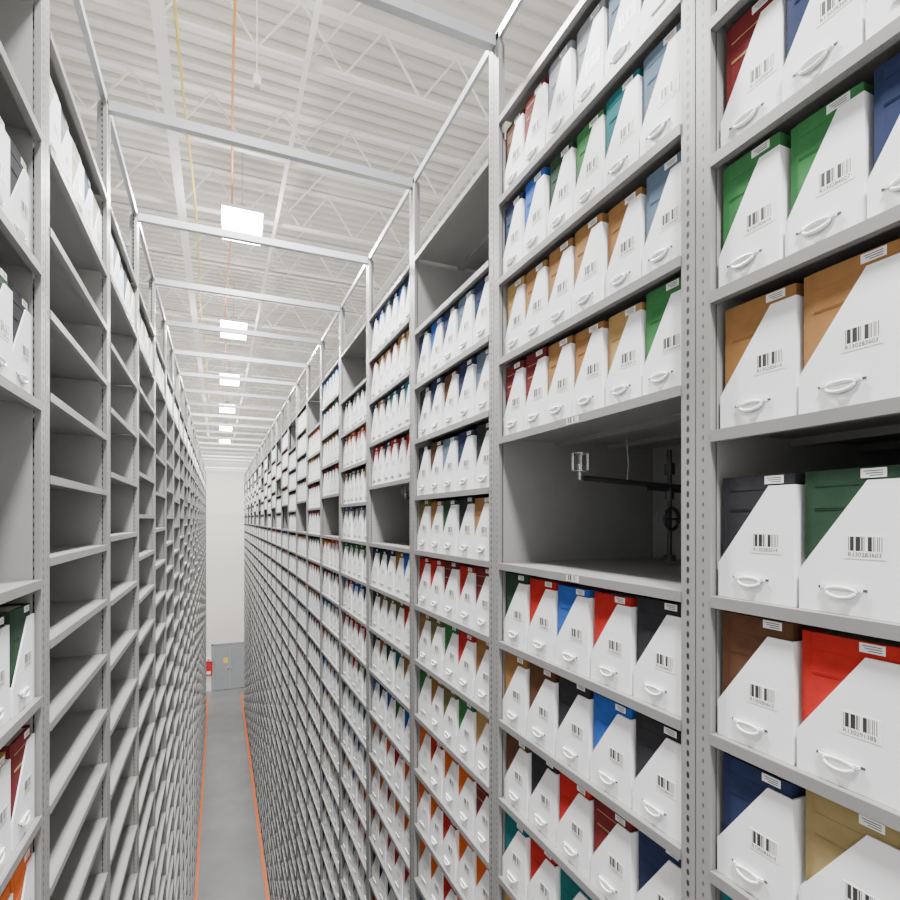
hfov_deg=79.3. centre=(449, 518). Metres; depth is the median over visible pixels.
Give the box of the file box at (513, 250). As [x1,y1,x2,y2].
[503,198,525,273]
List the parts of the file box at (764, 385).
handle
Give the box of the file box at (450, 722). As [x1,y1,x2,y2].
[442,697,458,750]
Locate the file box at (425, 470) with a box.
[417,450,430,494]
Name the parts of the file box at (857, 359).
handle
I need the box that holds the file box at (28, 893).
[21,852,34,899]
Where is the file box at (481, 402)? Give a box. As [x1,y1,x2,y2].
[474,355,488,415]
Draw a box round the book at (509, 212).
[505,192,525,247]
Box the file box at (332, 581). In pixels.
[330,574,333,598]
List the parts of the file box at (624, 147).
handle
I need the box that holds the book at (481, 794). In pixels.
[476,782,488,815]
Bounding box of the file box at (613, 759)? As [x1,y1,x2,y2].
[590,714,635,808]
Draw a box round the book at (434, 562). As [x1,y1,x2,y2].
[431,559,448,585]
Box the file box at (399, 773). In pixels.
[393,756,404,798]
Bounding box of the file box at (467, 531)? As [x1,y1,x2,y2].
[457,504,474,557]
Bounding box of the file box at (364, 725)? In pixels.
[362,715,365,743]
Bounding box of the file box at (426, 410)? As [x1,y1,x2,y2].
[419,391,430,437]
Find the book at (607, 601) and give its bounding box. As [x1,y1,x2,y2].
[595,590,643,643]
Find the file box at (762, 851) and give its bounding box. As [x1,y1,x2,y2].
[717,788,805,899]
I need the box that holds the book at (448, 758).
[445,750,457,777]
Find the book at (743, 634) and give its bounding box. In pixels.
[723,610,817,691]
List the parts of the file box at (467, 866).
handle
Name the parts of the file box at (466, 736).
handle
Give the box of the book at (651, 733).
[636,712,680,776]
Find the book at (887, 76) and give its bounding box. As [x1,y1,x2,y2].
[874,53,899,165]
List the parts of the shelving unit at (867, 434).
upright post, shelf, shelf, shelf, shelf, shelf, shelf, shelf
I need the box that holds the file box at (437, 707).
[430,686,443,735]
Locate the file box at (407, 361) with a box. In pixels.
[405,335,409,372]
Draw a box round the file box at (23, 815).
[11,733,34,851]
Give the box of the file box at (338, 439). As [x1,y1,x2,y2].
[337,439,338,459]
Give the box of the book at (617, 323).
[609,302,645,370]
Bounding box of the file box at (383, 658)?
[379,644,386,680]
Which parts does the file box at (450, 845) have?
handle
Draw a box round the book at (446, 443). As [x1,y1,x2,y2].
[443,436,457,469]
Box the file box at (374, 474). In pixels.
[372,451,377,485]
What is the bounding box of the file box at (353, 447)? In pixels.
[350,436,355,465]
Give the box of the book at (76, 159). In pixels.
[71,137,80,183]
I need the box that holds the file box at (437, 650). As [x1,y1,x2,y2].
[429,626,444,675]
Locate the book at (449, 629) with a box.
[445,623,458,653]
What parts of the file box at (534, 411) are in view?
handle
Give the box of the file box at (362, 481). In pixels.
[359,471,364,501]
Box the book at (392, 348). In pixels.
[391,342,397,363]
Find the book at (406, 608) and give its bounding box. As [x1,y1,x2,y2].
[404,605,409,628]
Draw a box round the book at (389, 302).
[385,300,390,319]
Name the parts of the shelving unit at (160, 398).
upright post, panel, rail, shelf, shelf, shelf, shelf, shelf, shelf, shelf, shelf, shelf, shelf, shelf, shelf, shelf, shelf, shelf, shelf, shelf, upright post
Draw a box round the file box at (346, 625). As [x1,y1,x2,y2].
[343,616,348,643]
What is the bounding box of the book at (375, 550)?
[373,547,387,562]
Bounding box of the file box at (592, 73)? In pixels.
[574,7,608,111]
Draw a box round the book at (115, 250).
[112,237,118,273]
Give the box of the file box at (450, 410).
[443,374,458,427]
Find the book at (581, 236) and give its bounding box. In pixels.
[575,212,608,283]
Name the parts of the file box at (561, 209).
handle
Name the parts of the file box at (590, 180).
handle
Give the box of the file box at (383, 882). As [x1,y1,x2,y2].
[378,872,387,899]
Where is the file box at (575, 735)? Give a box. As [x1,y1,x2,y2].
[556,695,593,778]
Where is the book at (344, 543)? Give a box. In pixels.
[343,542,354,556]
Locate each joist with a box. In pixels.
[55,43,482,204]
[88,138,441,251]
[93,0,524,131]
[110,201,409,289]
[125,247,387,316]
[143,289,364,338]
[146,307,355,356]
[156,329,336,370]
[159,346,332,382]
[166,360,318,392]
[174,373,316,401]
[174,383,305,408]
[175,392,304,415]
[184,401,294,421]
[184,407,292,427]
[184,413,291,431]
[192,419,287,436]
[194,424,279,439]
[197,429,278,443]
[559,0,579,7]
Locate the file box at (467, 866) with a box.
[457,845,476,899]
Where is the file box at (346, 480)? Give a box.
[343,477,347,503]
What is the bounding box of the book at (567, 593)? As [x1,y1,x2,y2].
[558,583,609,633]
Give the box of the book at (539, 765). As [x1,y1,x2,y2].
[532,751,559,793]
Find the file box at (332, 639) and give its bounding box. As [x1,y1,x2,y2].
[329,637,333,661]
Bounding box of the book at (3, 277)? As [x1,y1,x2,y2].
[0,267,7,289]
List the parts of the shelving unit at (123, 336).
upright post, panel, rail, shelf, shelf, shelf, shelf, shelf, shelf, shelf, shelf, shelf, shelf, shelf, shelf, shelf, upright post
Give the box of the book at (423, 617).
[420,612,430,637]
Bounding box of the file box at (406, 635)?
[403,612,409,652]
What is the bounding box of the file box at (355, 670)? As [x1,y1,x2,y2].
[352,661,357,690]
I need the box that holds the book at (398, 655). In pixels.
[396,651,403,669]
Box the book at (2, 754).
[0,752,4,769]
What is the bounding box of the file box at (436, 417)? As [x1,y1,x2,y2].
[429,383,444,433]
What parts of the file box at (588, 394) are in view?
handle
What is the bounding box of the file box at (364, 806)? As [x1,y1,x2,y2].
[363,797,365,823]
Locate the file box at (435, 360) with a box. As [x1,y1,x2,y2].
[429,322,443,374]
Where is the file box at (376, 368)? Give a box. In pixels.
[371,364,378,399]
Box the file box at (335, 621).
[333,608,337,633]
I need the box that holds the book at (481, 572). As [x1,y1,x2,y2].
[476,566,488,603]
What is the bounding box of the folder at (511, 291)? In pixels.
[507,276,525,327]
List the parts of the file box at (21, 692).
handle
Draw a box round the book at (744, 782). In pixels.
[723,752,805,830]
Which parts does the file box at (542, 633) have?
handle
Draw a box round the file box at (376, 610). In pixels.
[372,596,379,630]
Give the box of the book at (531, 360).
[526,347,548,400]
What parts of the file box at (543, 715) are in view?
handle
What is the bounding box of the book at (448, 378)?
[445,370,458,403]
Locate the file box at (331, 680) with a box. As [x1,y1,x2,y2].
[329,668,333,692]
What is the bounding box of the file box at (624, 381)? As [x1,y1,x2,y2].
[605,309,645,406]
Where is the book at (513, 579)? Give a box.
[506,572,537,613]
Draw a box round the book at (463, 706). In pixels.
[459,697,475,728]
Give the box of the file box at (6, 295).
[0,283,12,381]
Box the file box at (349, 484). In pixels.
[347,476,350,503]
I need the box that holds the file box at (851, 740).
[797,658,899,810]
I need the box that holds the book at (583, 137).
[577,109,605,181]
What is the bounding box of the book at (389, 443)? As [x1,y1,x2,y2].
[385,442,390,458]
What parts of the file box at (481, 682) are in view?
handle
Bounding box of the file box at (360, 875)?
[357,862,363,895]
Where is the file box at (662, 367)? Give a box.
[643,289,680,394]
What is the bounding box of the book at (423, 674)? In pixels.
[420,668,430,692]
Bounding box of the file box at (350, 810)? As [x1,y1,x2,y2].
[347,801,352,829]
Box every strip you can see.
[194,697,207,899]
[240,693,269,899]
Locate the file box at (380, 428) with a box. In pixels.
[377,403,384,439]
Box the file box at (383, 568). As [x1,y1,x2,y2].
[378,554,386,589]
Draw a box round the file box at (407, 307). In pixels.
[404,279,409,321]
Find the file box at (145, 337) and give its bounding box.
[143,330,146,357]
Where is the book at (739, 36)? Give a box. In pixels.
[727,0,772,104]
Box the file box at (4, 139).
[0,125,9,219]
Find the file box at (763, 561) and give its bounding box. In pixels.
[718,484,804,606]
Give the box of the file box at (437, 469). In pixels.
[429,445,442,493]
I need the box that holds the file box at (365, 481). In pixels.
[364,481,365,501]
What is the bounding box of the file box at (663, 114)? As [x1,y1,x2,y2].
[640,29,680,156]
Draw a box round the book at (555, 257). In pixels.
[549,237,574,300]
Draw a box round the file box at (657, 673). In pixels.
[633,615,680,716]
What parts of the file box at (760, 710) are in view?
handle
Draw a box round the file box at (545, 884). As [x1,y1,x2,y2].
[528,858,560,899]
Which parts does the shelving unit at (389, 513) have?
upright post, shelf, shelf, rail, shelf, shelf, shelf, shelf, shelf, shelf, shelf, shelf, shelf, shelf, shelf, shelf, upright post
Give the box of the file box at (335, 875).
[333,867,337,893]
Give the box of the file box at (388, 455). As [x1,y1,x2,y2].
[383,446,390,482]
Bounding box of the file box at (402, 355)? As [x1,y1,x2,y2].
[397,338,405,378]
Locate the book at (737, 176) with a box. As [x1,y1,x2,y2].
[723,132,790,246]
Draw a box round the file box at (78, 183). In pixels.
[72,162,83,217]
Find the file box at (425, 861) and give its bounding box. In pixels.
[419,847,430,894]
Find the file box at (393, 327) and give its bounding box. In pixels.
[390,296,398,335]
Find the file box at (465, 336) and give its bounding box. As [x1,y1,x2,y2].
[456,294,474,355]
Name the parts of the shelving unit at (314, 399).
upright post, shelf, rail, shelf, shelf, shelf, shelf, shelf, shelf, shelf, shelf, shelf, shelf, shelf, shelf, shelf, shelf, shelf, shelf, shelf, shelf, shelf, panel, upright post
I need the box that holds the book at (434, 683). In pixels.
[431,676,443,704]
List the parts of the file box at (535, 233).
handle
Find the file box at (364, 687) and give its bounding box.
[363,678,365,701]
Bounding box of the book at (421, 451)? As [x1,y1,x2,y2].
[419,446,430,471]
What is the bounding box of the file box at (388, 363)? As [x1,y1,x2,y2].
[384,352,390,389]
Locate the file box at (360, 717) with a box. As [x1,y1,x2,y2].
[357,706,362,736]
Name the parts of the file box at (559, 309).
handle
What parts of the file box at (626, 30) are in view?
handle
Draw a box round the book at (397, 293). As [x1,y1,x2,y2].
[391,292,398,317]
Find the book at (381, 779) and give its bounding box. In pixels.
[380,775,383,789]
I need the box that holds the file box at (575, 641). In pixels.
[555,596,594,677]
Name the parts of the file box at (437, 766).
handle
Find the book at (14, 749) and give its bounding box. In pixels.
[0,725,29,819]
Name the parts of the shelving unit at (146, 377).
upright post, panel, rail, shelf, shelf, shelf, shelf, shelf, shelf, shelf, shelf, shelf, shelf, shelf, shelf, shelf, shelf, shelf, shelf, shelf, upright post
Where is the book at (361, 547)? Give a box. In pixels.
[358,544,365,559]
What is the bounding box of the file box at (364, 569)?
[363,558,365,581]
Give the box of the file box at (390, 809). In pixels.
[386,792,394,832]
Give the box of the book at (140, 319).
[139,313,141,337]
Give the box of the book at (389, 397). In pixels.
[385,395,390,414]
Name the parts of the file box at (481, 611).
handle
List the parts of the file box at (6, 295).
handle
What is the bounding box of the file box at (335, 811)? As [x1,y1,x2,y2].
[333,802,337,828]
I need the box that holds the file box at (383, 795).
[379,780,387,817]
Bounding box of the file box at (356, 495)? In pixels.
[354,473,359,502]
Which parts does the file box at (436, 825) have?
handle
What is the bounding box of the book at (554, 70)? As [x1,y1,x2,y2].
[549,39,576,113]
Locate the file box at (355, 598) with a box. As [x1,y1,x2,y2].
[352,586,357,615]
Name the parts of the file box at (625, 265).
handle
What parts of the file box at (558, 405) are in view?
handle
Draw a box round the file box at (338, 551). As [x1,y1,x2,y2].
[337,551,338,569]
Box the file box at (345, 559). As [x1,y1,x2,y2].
[342,546,347,573]
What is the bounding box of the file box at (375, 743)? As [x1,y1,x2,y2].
[372,725,378,760]
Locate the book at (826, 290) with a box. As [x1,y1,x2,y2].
[804,239,899,367]
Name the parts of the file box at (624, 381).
handle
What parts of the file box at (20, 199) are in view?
handle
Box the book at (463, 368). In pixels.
[459,357,476,398]
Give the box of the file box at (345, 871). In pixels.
[343,862,348,890]
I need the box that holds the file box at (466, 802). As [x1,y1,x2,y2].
[457,777,475,836]
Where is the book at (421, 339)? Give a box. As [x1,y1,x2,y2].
[419,330,430,361]
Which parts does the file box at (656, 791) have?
handle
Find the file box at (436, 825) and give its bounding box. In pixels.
[429,806,442,857]
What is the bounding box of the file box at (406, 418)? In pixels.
[403,384,409,426]
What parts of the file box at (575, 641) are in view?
handle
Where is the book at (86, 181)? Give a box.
[82,165,89,203]
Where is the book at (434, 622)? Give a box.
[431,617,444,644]
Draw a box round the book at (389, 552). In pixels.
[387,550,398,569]
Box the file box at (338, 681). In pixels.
[337,681,338,701]
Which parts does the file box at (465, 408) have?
handle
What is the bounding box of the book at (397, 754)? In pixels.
[395,749,402,766]
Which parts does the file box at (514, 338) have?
handle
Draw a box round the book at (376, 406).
[372,404,377,423]
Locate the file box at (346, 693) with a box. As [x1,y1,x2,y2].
[343,686,348,714]
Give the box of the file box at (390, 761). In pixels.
[385,745,394,784]
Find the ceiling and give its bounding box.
[50,0,573,435]
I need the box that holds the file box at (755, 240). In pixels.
[719,144,790,286]
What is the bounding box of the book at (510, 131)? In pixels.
[506,109,524,166]
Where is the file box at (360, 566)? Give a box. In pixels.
[357,549,363,579]
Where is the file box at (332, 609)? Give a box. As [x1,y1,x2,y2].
[330,605,333,629]
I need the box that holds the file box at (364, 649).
[363,638,365,661]
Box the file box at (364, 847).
[363,840,365,861]
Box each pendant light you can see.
[219,436,229,442]
[220,282,246,339]
[220,344,239,385]
[220,386,234,412]
[220,421,231,430]
[221,152,263,245]
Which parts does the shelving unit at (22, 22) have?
panel, shelf, shelf, shelf, shelf, shelf, shelf, upright post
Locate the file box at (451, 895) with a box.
[445,889,456,899]
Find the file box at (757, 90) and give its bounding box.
[721,0,786,146]
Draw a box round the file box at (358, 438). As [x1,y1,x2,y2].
[355,434,359,463]
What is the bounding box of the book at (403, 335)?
[398,332,405,358]
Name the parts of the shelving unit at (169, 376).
panel, rail, shelf, shelf, shelf, shelf, shelf, shelf, shelf, shelf, shelf, shelf, shelf, shelf, shelf, shelf, shelf, shelf, shelf, shelf, shelf, upright post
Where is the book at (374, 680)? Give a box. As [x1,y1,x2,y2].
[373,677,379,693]
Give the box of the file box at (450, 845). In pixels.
[441,825,458,880]
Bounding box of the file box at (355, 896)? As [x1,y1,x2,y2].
[352,889,357,899]
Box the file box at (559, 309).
[546,246,574,330]
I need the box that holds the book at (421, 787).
[419,780,429,803]
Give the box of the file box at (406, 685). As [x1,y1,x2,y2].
[402,664,409,704]
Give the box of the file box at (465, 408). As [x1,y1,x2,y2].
[457,364,476,421]
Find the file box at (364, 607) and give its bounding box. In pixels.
[363,596,365,621]
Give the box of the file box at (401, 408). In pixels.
[397,389,404,429]
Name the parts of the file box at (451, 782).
handle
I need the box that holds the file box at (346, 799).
[343,793,348,817]
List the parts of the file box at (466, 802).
handle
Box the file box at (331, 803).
[329,792,333,818]
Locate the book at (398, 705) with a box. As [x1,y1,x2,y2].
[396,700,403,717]
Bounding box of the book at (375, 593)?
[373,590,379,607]
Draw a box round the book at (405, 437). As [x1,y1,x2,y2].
[398,436,406,458]
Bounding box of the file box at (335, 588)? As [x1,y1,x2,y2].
[333,576,337,601]
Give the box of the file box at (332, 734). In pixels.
[330,731,333,754]
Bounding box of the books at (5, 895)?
[0,0,732,899]
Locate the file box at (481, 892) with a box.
[474,869,488,899]
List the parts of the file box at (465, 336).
handle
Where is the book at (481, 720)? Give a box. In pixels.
[476,710,488,745]
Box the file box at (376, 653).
[372,639,379,674]
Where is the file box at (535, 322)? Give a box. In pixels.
[524,266,548,343]
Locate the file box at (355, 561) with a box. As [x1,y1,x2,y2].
[352,548,357,577]
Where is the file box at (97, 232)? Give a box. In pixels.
[93,211,101,257]
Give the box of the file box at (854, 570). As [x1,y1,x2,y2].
[799,478,899,622]
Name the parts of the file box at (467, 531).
handle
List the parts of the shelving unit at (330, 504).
upright post, shelf, shelf, rail, shelf, shelf, shelf, shelf, shelf, shelf, shelf, shelf, shelf, shelf, shelf, shelf, shelf, shelf, shelf, shelf, panel, upright post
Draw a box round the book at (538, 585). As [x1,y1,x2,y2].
[530,577,574,623]
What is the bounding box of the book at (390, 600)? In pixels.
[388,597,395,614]
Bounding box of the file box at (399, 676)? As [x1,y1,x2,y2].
[394,657,403,696]
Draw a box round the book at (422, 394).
[420,386,430,417]
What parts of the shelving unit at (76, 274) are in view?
upright post, panel, shelf, shelf, shelf, shelf, shelf, shelf, shelf, shelf, shelf, shelf, shelf, shelf, rail, shelf, upright post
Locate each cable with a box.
[173,0,211,429]
[221,0,236,422]
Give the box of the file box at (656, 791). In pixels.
[632,738,680,843]
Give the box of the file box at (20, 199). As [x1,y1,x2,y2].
[10,169,30,249]
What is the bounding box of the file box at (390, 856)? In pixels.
[386,840,394,877]
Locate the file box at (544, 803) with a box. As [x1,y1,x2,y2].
[529,768,559,846]
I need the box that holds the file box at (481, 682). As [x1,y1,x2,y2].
[474,649,488,707]
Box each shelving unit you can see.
[0,0,44,899]
[45,0,108,899]
[109,114,137,899]
[138,222,154,899]
[155,285,165,899]
[166,326,173,899]
[174,354,179,899]
[180,376,183,899]
[184,392,187,899]
[188,405,190,899]
[190,415,192,899]
[193,424,194,899]
[195,432,196,882]
[197,440,197,847]
[198,444,198,834]
[199,448,200,815]
[200,452,201,805]
[201,455,201,789]
[202,460,202,770]
[203,463,203,753]
[204,466,204,740]
[205,470,205,723]
[244,473,244,708]
[245,472,245,716]
[246,469,247,733]
[247,467,248,734]
[249,465,249,744]
[250,462,251,755]
[252,459,253,770]
[254,455,255,784]
[256,451,257,798]
[258,447,260,820]
[261,442,263,841]
[264,436,266,863]
[267,429,270,892]
[271,421,275,899]
[276,412,280,899]
[281,400,287,899]
[288,386,295,899]
[296,368,306,899]
[307,345,320,899]
[321,312,339,899]
[340,264,367,899]
[368,189,411,899]
[412,49,493,899]
[494,0,695,899]
[696,0,899,899]
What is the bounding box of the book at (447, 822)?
[443,811,457,840]
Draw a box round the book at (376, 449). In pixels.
[373,447,378,464]
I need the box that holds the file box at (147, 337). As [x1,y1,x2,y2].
[147,337,148,362]
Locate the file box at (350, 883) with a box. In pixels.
[348,875,352,899]
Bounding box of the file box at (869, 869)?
[799,835,899,899]
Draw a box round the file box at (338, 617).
[337,617,338,635]
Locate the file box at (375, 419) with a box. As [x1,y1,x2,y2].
[371,408,377,442]
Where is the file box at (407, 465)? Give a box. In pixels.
[405,441,409,477]
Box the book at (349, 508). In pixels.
[348,507,357,519]
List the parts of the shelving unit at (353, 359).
upright post, shelf, shelf, rail, shelf, shelf, shelf, shelf, shelf, shelf, shelf, shelf, shelf, shelf, shelf, shelf, shelf, shelf, upright post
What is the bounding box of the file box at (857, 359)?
[799,253,899,413]
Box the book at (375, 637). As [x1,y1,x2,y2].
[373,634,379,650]
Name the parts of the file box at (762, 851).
handle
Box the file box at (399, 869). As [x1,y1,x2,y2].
[393,856,404,899]
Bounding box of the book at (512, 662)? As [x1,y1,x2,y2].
[505,651,529,692]
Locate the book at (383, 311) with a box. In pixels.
[379,309,384,324]
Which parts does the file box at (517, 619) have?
handle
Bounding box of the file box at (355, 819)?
[352,812,357,843]
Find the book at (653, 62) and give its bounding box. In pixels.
[644,22,680,118]
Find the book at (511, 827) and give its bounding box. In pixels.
[505,811,529,850]
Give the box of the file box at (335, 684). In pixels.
[333,672,337,698]
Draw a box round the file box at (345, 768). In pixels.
[343,756,347,783]
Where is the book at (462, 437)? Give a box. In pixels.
[458,429,476,466]
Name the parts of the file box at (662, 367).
handle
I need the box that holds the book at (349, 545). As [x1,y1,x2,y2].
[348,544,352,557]
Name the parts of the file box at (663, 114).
handle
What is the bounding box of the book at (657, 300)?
[646,276,680,359]
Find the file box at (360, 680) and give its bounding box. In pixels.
[356,666,363,698]
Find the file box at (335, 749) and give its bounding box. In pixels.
[333,737,337,762]
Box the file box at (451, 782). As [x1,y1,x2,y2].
[443,761,458,814]
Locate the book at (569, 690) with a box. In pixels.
[559,676,593,726]
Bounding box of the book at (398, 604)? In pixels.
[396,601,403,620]
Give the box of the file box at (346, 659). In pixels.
[343,651,348,678]
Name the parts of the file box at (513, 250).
handle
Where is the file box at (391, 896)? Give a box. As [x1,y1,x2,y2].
[387,889,395,899]
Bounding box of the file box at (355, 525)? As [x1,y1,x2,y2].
[353,511,357,539]
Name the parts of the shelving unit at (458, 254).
upright post, shelf, shelf, panel, rail, shelf, shelf, shelf, shelf, shelf, shelf, shelf, shelf, shelf, shelf, upright post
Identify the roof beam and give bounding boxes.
[149,0,210,444]
[232,0,360,445]
[270,121,508,447]
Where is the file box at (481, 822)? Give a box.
[474,796,488,855]
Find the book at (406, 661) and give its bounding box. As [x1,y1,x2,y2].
[404,657,409,678]
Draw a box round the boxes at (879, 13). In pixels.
[8,0,899,899]
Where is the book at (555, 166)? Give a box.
[550,140,576,206]
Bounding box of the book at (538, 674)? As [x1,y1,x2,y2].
[530,662,558,707]
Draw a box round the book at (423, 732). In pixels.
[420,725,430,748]
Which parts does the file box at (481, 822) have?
handle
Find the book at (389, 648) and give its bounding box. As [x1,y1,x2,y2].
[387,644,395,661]
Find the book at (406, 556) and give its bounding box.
[404,554,409,576]
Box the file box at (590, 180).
[573,114,605,213]
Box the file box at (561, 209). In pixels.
[547,147,576,236]
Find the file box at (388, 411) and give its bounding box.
[384,399,390,435]
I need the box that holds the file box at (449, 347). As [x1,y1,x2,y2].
[441,309,457,366]
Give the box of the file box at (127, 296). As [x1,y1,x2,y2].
[124,281,129,316]
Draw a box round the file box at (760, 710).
[718,637,801,764]
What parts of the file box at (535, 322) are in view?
handle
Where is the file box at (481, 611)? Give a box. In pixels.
[474,576,488,633]
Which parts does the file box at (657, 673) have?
handle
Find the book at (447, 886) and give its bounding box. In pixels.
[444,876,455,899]
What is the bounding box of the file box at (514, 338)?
[505,284,525,354]
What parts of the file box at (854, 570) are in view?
handle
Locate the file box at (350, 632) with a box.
[347,620,352,647]
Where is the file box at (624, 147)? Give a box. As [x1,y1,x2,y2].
[603,75,643,188]
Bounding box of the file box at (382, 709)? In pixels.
[378,690,386,727]
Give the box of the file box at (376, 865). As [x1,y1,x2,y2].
[372,857,379,891]
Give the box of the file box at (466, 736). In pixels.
[457,709,475,766]
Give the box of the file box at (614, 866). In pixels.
[590,823,638,899]
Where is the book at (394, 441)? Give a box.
[391,438,398,456]
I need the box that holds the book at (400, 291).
[399,283,405,305]
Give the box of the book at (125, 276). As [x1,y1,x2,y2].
[122,268,127,300]
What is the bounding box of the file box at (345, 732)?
[343,721,347,749]
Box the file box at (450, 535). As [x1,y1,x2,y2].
[441,505,458,554]
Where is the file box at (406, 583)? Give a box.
[402,560,409,600]
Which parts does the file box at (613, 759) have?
handle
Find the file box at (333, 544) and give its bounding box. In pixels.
[330,543,334,567]
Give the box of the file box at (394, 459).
[389,443,397,481]
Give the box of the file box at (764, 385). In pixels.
[720,295,803,428]
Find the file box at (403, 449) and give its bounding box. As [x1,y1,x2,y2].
[397,440,406,479]
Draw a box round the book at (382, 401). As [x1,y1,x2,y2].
[378,399,384,419]
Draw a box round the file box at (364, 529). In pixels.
[363,517,365,540]
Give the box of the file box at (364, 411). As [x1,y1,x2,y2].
[363,395,365,419]
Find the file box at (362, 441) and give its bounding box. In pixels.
[359,431,364,461]
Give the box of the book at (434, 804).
[431,796,442,819]
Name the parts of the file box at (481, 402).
handle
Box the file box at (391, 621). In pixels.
[386,603,395,641]
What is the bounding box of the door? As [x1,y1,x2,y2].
[211,642,243,690]
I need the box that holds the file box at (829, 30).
[782,0,866,101]
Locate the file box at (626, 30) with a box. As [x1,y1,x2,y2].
[605,0,642,75]
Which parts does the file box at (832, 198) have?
handle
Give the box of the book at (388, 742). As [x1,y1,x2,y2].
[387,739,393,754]
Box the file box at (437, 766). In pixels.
[429,746,444,797]
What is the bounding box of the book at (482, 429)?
[477,422,488,461]
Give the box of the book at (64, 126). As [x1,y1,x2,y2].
[61,109,68,143]
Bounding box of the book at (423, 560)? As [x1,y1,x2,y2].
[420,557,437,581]
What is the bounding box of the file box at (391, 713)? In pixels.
[386,698,395,737]
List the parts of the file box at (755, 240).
handle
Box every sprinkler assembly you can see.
[401,485,409,498]
[571,438,680,560]
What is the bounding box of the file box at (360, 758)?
[357,744,363,777]
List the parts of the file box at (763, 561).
handle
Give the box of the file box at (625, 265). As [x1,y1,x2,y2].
[605,193,646,297]
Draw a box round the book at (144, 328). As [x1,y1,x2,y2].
[142,320,145,343]
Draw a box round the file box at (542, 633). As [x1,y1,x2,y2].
[527,589,557,662]
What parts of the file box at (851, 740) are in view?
handle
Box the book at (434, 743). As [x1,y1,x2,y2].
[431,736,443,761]
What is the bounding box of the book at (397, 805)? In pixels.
[395,798,399,817]
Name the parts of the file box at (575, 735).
handle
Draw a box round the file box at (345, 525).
[343,511,347,538]
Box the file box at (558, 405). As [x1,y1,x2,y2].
[545,343,574,423]
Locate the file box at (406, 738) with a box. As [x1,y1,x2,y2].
[403,717,409,756]
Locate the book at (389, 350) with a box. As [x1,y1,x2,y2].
[385,349,390,367]
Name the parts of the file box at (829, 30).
handle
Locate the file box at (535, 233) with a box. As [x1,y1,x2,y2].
[522,174,549,257]
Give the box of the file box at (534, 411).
[524,356,548,429]
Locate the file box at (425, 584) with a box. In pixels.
[418,563,430,608]
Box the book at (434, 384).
[431,376,444,410]
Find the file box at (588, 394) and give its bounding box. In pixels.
[572,328,608,415]
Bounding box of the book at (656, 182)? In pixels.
[647,151,680,236]
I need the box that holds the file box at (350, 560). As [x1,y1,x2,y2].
[347,547,352,575]
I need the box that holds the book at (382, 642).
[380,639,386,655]
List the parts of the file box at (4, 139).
handle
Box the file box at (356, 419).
[354,395,359,425]
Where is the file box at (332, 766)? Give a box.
[330,763,333,785]
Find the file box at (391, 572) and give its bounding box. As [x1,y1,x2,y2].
[386,556,395,593]
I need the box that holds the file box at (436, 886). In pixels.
[429,866,443,899]
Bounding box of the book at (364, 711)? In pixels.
[363,707,365,723]
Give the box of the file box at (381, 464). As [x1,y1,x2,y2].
[377,449,384,484]
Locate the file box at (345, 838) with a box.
[342,826,348,855]
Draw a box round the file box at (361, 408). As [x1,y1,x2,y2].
[359,391,363,422]
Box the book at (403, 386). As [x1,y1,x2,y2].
[398,384,404,407]
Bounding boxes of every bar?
[108,100,412,189]
[138,213,367,264]
[155,278,339,311]
[166,320,320,344]
[174,349,306,367]
[180,371,295,385]
[184,388,287,399]
[188,402,280,411]
[190,413,275,420]
[193,422,270,428]
[195,429,266,435]
[197,436,263,441]
[198,442,260,446]
[199,447,257,450]
[200,451,255,454]
[202,455,253,458]
[202,458,251,461]
[203,461,249,463]
[204,464,248,466]
[205,467,247,468]
[205,469,245,470]
[206,471,244,472]
[355,0,495,51]
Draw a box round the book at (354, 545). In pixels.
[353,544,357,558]
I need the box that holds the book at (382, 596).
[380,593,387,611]
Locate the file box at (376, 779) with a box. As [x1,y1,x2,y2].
[372,769,379,805]
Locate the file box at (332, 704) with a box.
[330,699,333,722]
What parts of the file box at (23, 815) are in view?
handle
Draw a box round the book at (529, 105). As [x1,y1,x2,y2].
[525,78,548,142]
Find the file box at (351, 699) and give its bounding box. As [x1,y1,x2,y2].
[348,692,353,720]
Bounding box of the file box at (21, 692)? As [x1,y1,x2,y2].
[9,613,33,717]
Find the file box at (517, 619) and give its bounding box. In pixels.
[504,583,529,650]
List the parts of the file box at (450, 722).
handle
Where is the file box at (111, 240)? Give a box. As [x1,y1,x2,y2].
[110,236,112,277]
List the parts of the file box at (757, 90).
handle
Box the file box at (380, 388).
[377,358,384,394]
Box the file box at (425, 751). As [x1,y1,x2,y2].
[419,733,430,779]
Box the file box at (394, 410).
[389,394,397,433]
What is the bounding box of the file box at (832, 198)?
[785,90,873,256]
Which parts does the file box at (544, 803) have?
handle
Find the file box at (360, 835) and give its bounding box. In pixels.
[357,823,363,855]
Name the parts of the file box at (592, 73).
handle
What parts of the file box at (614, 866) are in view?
handle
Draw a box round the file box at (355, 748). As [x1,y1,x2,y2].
[352,737,357,765]
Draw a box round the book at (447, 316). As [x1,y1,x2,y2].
[444,305,457,340]
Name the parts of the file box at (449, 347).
handle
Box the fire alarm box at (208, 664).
[206,661,211,675]
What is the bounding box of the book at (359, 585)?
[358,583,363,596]
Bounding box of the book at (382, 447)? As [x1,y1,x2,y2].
[378,446,384,462]
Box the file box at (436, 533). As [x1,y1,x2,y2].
[429,506,442,552]
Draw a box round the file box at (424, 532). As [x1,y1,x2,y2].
[417,506,430,550]
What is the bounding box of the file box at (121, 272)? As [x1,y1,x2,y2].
[120,267,123,302]
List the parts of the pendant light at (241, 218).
hanging rod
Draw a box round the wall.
[196,432,278,690]
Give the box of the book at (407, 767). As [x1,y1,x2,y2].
[405,762,409,779]
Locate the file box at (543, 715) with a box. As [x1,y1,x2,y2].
[527,679,558,754]

